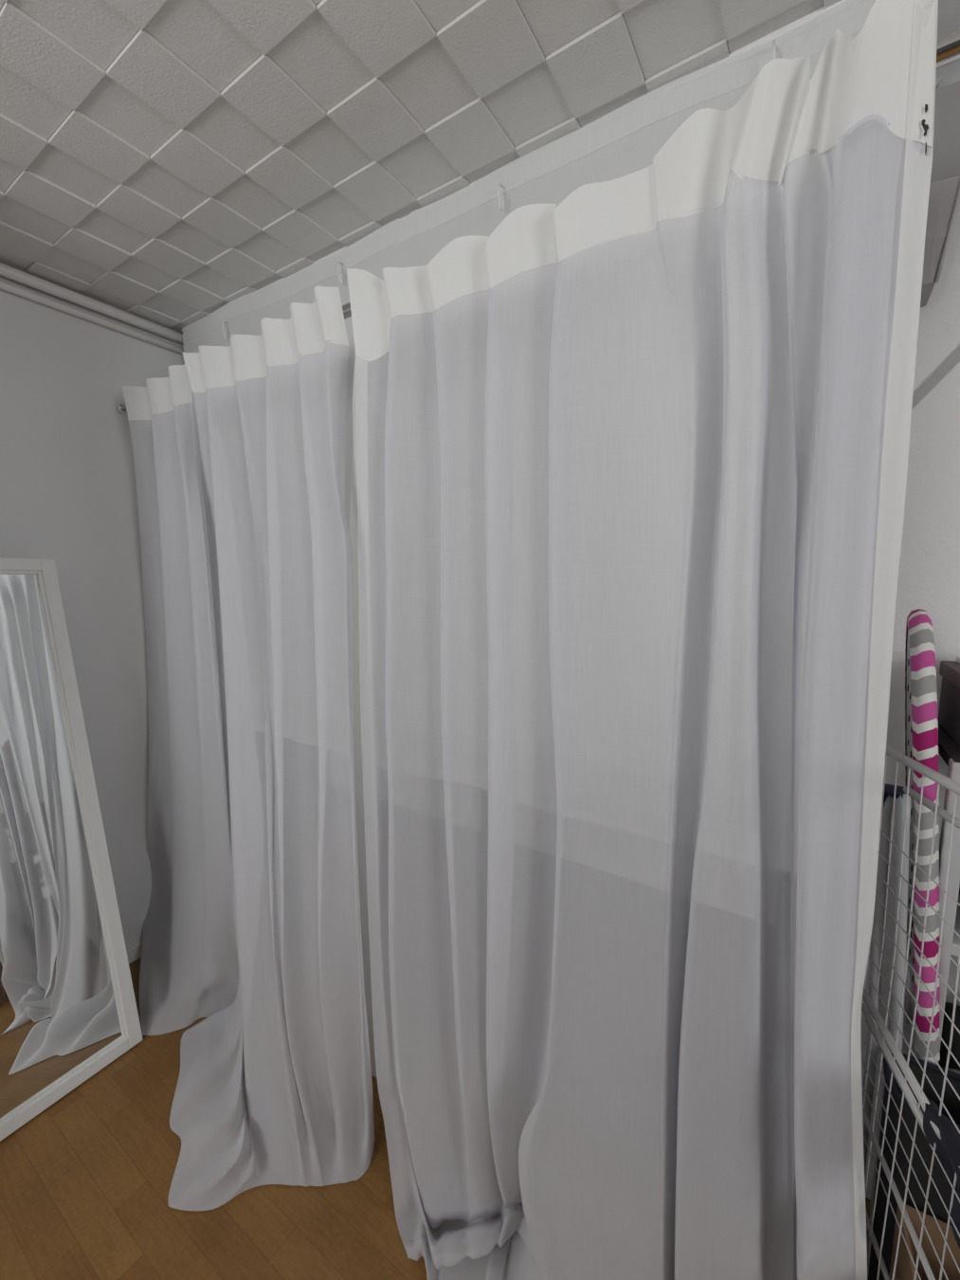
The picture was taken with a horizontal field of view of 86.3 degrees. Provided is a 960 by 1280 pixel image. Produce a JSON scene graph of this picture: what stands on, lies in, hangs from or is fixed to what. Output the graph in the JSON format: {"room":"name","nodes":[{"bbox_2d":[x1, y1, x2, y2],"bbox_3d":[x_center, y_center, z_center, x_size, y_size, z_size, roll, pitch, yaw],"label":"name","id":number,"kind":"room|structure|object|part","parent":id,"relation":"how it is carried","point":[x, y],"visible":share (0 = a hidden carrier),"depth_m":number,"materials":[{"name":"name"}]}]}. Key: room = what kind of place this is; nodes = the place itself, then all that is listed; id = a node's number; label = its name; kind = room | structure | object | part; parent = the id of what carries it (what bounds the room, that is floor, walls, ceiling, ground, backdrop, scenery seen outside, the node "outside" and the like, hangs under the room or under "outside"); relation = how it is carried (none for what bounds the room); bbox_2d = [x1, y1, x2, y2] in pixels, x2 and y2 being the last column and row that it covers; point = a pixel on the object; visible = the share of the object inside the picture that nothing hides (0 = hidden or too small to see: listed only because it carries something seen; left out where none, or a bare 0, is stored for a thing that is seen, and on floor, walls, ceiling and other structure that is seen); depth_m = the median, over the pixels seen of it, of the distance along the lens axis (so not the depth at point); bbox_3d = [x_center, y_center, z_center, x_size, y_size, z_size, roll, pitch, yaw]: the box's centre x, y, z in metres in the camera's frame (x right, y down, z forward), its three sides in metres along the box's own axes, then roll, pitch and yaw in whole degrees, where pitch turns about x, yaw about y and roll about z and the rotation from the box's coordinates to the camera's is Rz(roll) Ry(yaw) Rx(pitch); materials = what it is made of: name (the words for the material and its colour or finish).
{"room":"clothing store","nodes":[
{"label":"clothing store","id":0,"kind":"room"},
{"bbox_2d":[0,274,184,950],"bbox_3d":[-1.774,0.095,1.015,0.640,2.680,3.440,5,8,33],"label":"wall","id":1,"kind":"structure","parent":0,"point":[68,495],"depth_m":1.89,"materials":[{"name":"paint"}]},
{"bbox_2d":[0,262,182,344],"bbox_3d":[-1.406,-1.187,1.773,0.042,0.042,1.327,5,8,33],"label":"pipe","id":2,"kind":"object","parent":1,"relation":"attached to","point":[7,271],"visible":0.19,"depth_m":1.79,"materials":[{"name":"paint"}]},
{"bbox_2d":[0,280,184,354],"bbox_3d":[-1.419,-1.147,1.787,0.031,0.031,1.327,5,8,33],"label":"pipe","id":3,"kind":"object","parent":1,"relation":"attached to","point":[6,286],"visible":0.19,"depth_m":1.81,"materials":[{"name":"paint"}]},
{"bbox_2d":[126,941,142,963],"bbox_3d":[-1.439,1.291,2.078,0.012,0.060,1.330,5,8,33],"label":"baseboard","id":4,"kind":"structure","parent":1,"relation":"attached to","point":[134,953],"depth_m":2.10,"materials":[{"name":"white paint"}]},
{"bbox_2d":[116,29,959,413],"bbox_3d":[0.458,-0.772,0.759,4.345,0.125,0.036,5,8,33],"label":"curtain rod","id":5,"kind":"object","parent":1,"relation":"attached to","point":[948,47],"visible":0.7,"depth_m":0.66,"materials":[{"name":"silver metal"}]},
{"bbox_2d":[121,285,374,1210],"bbox_3d":[-0.949,0.253,1.546,1.432,2.243,0.430,5,8,36],"label":"curtain","id":6,"kind":"object","parent":5,"relation":"hanging from","point":[252,922],"visible":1,"depth_m":1.46,"materials":[{"name":"white fabric"}]},
{"bbox_2d":[347,0,938,1279],"bbox_3d":[0.109,0.301,1.019,1.262,2.279,0.399,5,8,33],"label":"curtain","id":7,"kind":"object","parent":5,"relation":"hanging from","point":[630,453],"visible":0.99,"depth_m":0.90,"materials":[{"name":"grey fabric"}]},
{"bbox_2d":[0,0,841,331],"bbox_3d":[-0.211,-1.018,-0.314,4.350,0.106,2.940,5,8,33],"label":"ceiling","id":8,"kind":"structure","parent":0,"point":[166,163],"depth_m":1.09,"materials":[{"name":"tile"}]},
{"bbox_2d":[182,0,844,332],"bbox_3d":[0.002,-1.150,1.294,2.850,0.016,0.022,5,8,33],"label":"track","id":9,"kind":"object","parent":8,"relation":"attached to","point":[813,14],"visible":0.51,"depth_m":0.94,"materials":[{"name":"white metal"}]},
{"bbox_2d":[182,0,876,529],"bbox_3d":[-0.279,-0.387,1.513,2.215,1.575,0.061,5,8,33],"label":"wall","id":10,"kind":"structure","parent":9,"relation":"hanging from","point":[626,140],"depth_m":1.20,"materials":[{"name":"white paint"}]},
{"bbox_2d":[0,957,870,1279],"bbox_3d":[-0.141,1.606,0.119,4.550,0.100,3.440,5,8,33],"label":"floor","id":11,"kind":"structure","parent":0,"point":[85,1182],"depth_m":1.28,"materials":[{"name":"brown wood"}]},
{"bbox_2d":[0,557,143,1141],"bbox_3d":[-1.416,0.567,1.540,0.370,1.624,0.460,4,8,30],"label":"floor mirror","id":12,"kind":"object","parent":11,"relation":"on","point":[68,1010],"visible":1,"depth_m":1.61,"materials":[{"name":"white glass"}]},
{"bbox_3d":[-1.557,-0.229,1.533,0.028,0.040,0.380,-10,1,31],"label":"rail","id":13,"kind":"part","parent":12,"relation":"part of","materials":[{"name":"white wood"}]},
{"bbox_3d":[-1.275,1.362,1.547,0.028,0.040,0.380,-10,1,31],"label":"rail","id":14,"kind":"part","parent":12,"relation":"part of","materials":[{"name":"white wood"}]},
{"bbox_2d":[861,608,940,1263],"bbox_3d":[0.854,0.690,1.052,0.132,1.506,0.323,6,9,38],"label":"ironing board","id":15,"kind":"object","parent":11,"relation":"on","point":[922,722],"visible":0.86,"depth_m":0.90,"materials":[{"name":"patterned fabric"},{"name":"metal"}]},
{"bbox_3d":[0.744,0.863,0.993,0.018,1.175,0.040,1,7,3],"label":"leg","id":16,"kind":"part","parent":15,"relation":"part of","materials":[{"name":"grey metal"}]},
{"bbox_3d":[0.754,0.860,0.961,0.042,1.190,0.018,5,8,33],"label":"leg","id":17,"kind":"part","parent":15,"relation":"part of","materials":[{"name":"grey metal"}]},
{"bbox_2d":[860,745,959,1279],"bbox_3d":[0.622,0.824,0.699,0.063,1.321,0.563,3,7,20],"label":"grid panel","id":18,"kind":"object","parent":11,"relation":"on","point":[940,778],"visible":0.67,"depth_m":0.75,"materials":[{"name":"white metal"}]},
{"bbox_3d":[0.577,0.967,0.665,0.008,0.048,0.439,3,7,20],"label":"rail","id":19,"kind":"part","parent":18,"relation":"part of","materials":[{"name":"white metal"}]},
{"bbox_3d":[0.639,0.651,0.797,0.010,0.033,0.260,3,7,20],"label":"rail","id":20,"kind":"part","parent":18,"relation":"part of","materials":[{"name":"white metal"}]},
{"bbox_3d":[0.593,0.821,0.691,0.107,0.048,0.429,5,8,33],"label":"rail","id":21,"kind":"part","parent":18,"relation":"part of","materials":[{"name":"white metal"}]},
{"bbox_3d":[0.634,0.626,0.780,0.012,0.037,0.280,3,7,20],"label":"rail","id":22,"kind":"part","parent":18,"relation":"part of","materials":[{"name":"white metal"}]},
{"bbox_3d":[0.615,0.188,0.672,0.013,0.053,0.439,3,7,20],"label":"rail","id":23,"kind":"part","parent":18,"relation":"part of","materials":[{"name":"white metal"}]},
{"bbox_3d":[0.693,0.263,0.749,0.012,0.039,0.300,3,7,20],"label":"rail","id":24,"kind":"part","parent":18,"relation":"part of","materials":[{"name":"white metal"}]},
{"bbox_2d":[923,1097,959,1248],"bbox_3d":[0.601,0.661,0.635,0.075,0.175,0.151,1,7,10],"label":"garment","id":25,"kind":"object","parent":18,"relation":"hanging from","point":[948,1148],"visible":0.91,"depth_m":0.64,"materials":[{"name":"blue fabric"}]},
{"bbox_2d":[868,1052,959,1279],"bbox_3d":[0.765,1.104,0.880,0.168,0.725,0.122,5,8,33],"label":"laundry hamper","id":26,"kind":"object","parent":11,"relation":"on","point":[951,1101],"visible":0.54,"depth_m":0.86,"materials":[{"name":"black fabric"}]},
{"bbox_2d":[870,723,959,1212],"bbox_3d":[1.131,0.836,0.933,0.557,1.252,0.308,5,8,33],"label":"storage shelf","id":27,"kind":"object","parent":11,"relation":"on","point":[949,750],"visible":0.2,"depth_m":0.91,"materials":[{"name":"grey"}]},
{"bbox_3d":[0.985,0.806,1.193,0.028,1.251,0.028,5,8,33],"label":"post","id":28,"kind":"part","parent":27,"relation":"part of","materials":[{"name":"grey metal"}]},
{"bbox_3d":[0.832,0.832,0.960,0.028,1.251,0.028,5,8,33],"label":"post","id":29,"kind":"part","parent":27,"relation":"part of","materials":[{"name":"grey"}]},
{"bbox_2d":[937,660,959,748],"bbox_3d":[1.120,0.143,0.862,0.485,0.139,0.300,5,8,33],"label":"storage box","id":30,"kind":"object","parent":27,"relation":"on","point":[949,712],"visible":0.94,"depth_m":1.03,"materials":[{"name":"black plastic"}]},
{"bbox_3d":[1.120,0.090,0.856,0.485,0.032,0.300,5,8,33],"label":"lid","id":31,"kind":"part","parent":30,"relation":"part of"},
{"bbox_2d":[955,656,959,663],"bbox_3d":[1.056,0.061,0.895,0.288,0.014,0.270,5,8,33],"label":"document folder","id":32,"kind":"object","parent":30,"relation":"on","point":[958,659],"visible":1,"depth_m":1.07,"materials":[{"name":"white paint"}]},
{"bbox_2d":[938,1002,959,1070],"bbox_3d":[1.078,0.832,0.998,0.300,0.161,0.161,4,7,26],"label":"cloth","id":33,"kind":"object","parent":27,"relation":"on","point":[949,1007],"visible":0.33,"depth_m":1.01,"materials":[{"name":"black"}]},
{"bbox_2d":[948,1067,959,1074],"bbox_3d":[0.985,0.862,0.895,0.240,0.124,0.124,4,7,26],"label":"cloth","id":34,"kind":"object","parent":27,"relation":"on","point":[949,1069],"visible":0.16,"depth_m":0.96,"materials":[{"name":"grey fabric"}]},
{"bbox_2d":[889,1204,959,1279],"bbox_3d":[0.713,1.191,0.716,0.211,0.594,0.206,4,8,29],"label":"carton","id":35,"kind":"object","parent":11,"relation":"on","point":[905,1269],"visible":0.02,"depth_m":0.80,"materials":[{"name":"brown cardboard"}]},
{"bbox_2d":[860,200,959,1199],"bbox_3d":[0.775,0.067,1.349,4.350,2.680,0.100,5,8,33],"label":"wall","id":36,"kind":"structure","parent":0,"point":[929,571],"depth_m":1.12,"materials":[{"name":"paint"}]},
{"bbox_2d":[178,0,959,333],"bbox_3d":[0.672,-1.175,1.035,4.350,0.100,0.300,5,8,33],"label":"trim","id":37,"kind":"structure","parent":36,"relation":"attached to","point":[949,10],"depth_m":0.93,"materials":[{"name":"white"}]},
{"bbox_2d":[912,347,959,409],"bbox_3d":[0.982,-0.573,1.077,0.292,0.349,0.006,5,8,33],"label":"wall strip","id":38,"kind":"object","parent":36,"relation":"attached to","point":[929,385],"visible":0.44,"depth_m":1.08,"materials":[{"name":"grey"}]},
{"bbox_2d":[920,74,959,308],"bbox_3d":[0.876,-0.905,1.013,0.171,0.435,0.159,5,8,33],"label":"hanging bag","id":39,"kind":"object","parent":36,"relation":"hanging from","point":[944,197],"visible":0.4,"depth_m":0.96,"materials":[{"name":"white plastic"}]}
]}

